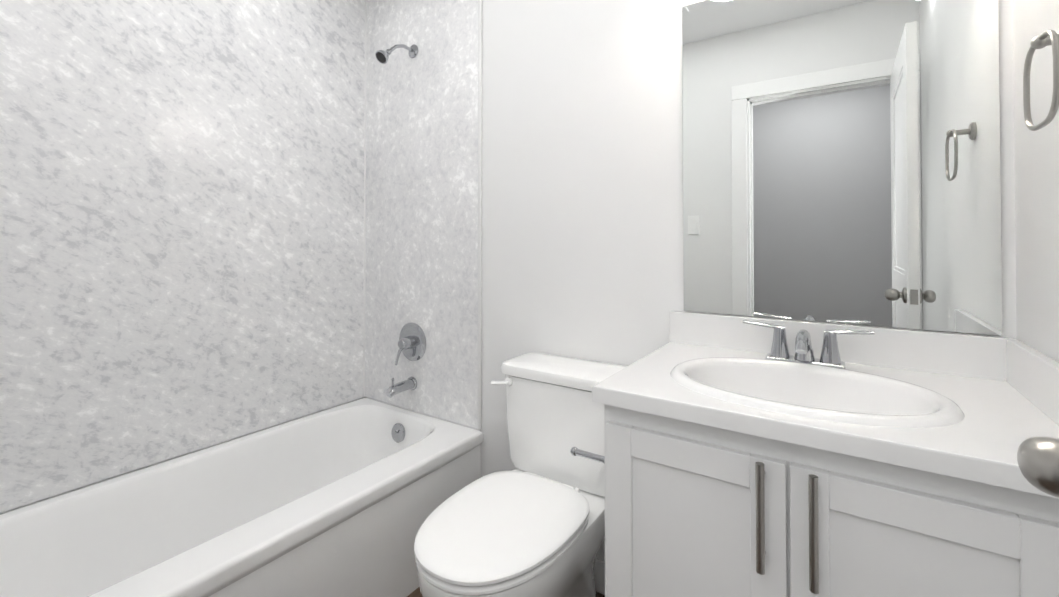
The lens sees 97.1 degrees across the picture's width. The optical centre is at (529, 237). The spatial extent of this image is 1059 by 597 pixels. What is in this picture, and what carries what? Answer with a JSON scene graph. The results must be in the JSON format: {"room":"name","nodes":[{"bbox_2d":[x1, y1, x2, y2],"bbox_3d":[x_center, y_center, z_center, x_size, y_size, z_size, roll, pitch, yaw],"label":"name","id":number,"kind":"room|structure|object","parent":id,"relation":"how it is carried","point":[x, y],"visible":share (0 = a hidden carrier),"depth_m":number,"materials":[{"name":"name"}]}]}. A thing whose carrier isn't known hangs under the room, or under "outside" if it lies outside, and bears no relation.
{"room":"bathroom","nodes":[
{"label":"bathroom","id":0,"kind":"room"},
{"bbox_2d":[0,397,363,513],"bbox_3d":[-1.323,-0.015,1.675,0.120,2.440,1.640,0,-1,34],"label":"wall","id":1,"kind":"structure","parent":0,"point":[165,460],"depth_m":1.62,"materials":[{"name":"paint"}]},
{"bbox_2d":[0,0,481,512],"bbox_3d":[-0.927,-0.232,1.484,0.752,2.006,1.519,0,-1,34],"label":"wall panel","id":2,"kind":"object","parent":1,"relation":"attached to","point":[222,220],"visible":1,"depth_m":1.78,"materials":[{"name":"stone"}]},
{"bbox_2d":[375,44,417,63],"bbox_3d":[-0.583,-0.811,2.047,0.060,0.139,0.200,0,-1,34],"label":"shower head","id":3,"kind":"object","parent":2,"relation":"attached to","point":[382,56],"visible":1,"depth_m":2.02},
{"bbox_2d":[385,376,416,397],"bbox_3d":[-0.567,0.645,2.052,0.060,0.080,0.144,0,-1,34],"label":"tub spout","id":4,"kind":"object","parent":2,"relation":"attached to","point":[410,383],"visible":1,"depth_m":2.04,"materials":[{"name":"silver metal"}]},
{"bbox_2d":[395,323,425,364],"bbox_3d":[-0.548,0.473,2.084,0.172,0.182,0.072,0,-1,34],"label":"tub valve","id":5,"kind":"object","parent":2,"relation":"attached to","point":[412,343],"visible":1,"depth_m":2.08,"materials":[{"name":"silver metal"}]},
{"bbox_2d":[407,587,604,596],"bbox_3d":[-0.153,1.217,0.182,3.710,0.060,3.030,0,-1,34],"label":"floor","id":6,"kind":"structure","parent":0,"point":[416,593],"depth_m":1.58,"materials":[{"name":"brown wood"}]},
{"bbox_2d":[0,398,482,596],"bbox_3d":[-0.923,0.988,1.466,0.758,0.430,1.516,0,-1,34],"label":"tub","id":7,"kind":"object","parent":6,"relation":"on","point":[346,499],"visible":1,"depth_m":1.49,"materials":[{"name":"ceramic"}]},
{"bbox_2d":[414,353,626,596],"bbox_3d":[-0.005,0.806,1.325,0.459,0.790,0.734,0,-1,34],"label":"toilet","id":8,"kind":"object","parent":6,"relation":"on","point":[532,524],"visible":0.81,"depth_m":1.29,"materials":[{"name":"ceramic"}]},
{"bbox_2d":[570,311,1058,596],"bbox_3d":[0.560,0.709,1.044,0.878,0.978,0.570,0,-1,34],"label":"bathroom vanity","id":9,"kind":"object","parent":6,"relation":"on","point":[744,456],"visible":1,"depth_m":0.87,"materials":[{"name":"paint"}]},
{"bbox_2d":[364,0,1016,561],"bbox_3d":[0.168,-0.014,1.734,2.530,2.440,0.120,0,-1,34],"label":"wall","id":10,"kind":"structure","parent":0,"point":[582,178],"depth_m":1.65,"materials":[{"name":"paint"}]},
{"bbox_2d":[594,559,604,594],"bbox_3d":[0.131,1.153,1.664,0.766,0.105,0.012,0,-1,34],"label":"baseboard","id":11,"kind":"structure","parent":10,"relation":"attached to","point":[599,573],"depth_m":1.57,"materials":[{"name":"paint"}]},
{"bbox_2d":[682,0,1001,335],"bbox_3d":[0.770,-0.250,1.255,0.706,0.944,0.005,0,-1,34],"label":"mirror","id":12,"kind":"object","parent":10,"relation":"attached to","point":[841,161],"visible":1,"depth_m":1.22,"materials":[{"name":"clear glass"}]},
{"bbox_2d":[1012,0,1058,361],"bbox_3d":[0.678,-0.031,0.332,0.120,2.440,1.640,0,-1,34],"label":"wall","id":13,"kind":"structure","parent":0,"point":[1036,160],"depth_m":0.93,"materials":[{"name":"paint"}]},
{"bbox_2d":[1023,30,1058,130],"bbox_3d":[0.845,-0.261,0.747,0.062,0.166,0.148,0,-1,34],"label":"towel ring","id":14,"kind":"object","parent":13,"relation":"attached to","point":[1046,38],"visible":1,"depth_m":0.75,"materials":[{"name":"silver metal"}]},
{"bbox_2d":[1017,437,1058,497],"bbox_3d":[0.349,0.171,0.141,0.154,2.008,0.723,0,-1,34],"label":"door knob","id":15,"kind":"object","parent":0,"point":[1038,460],"depth_m":0.41,"materials":[{"name":"metal"}]}
]}

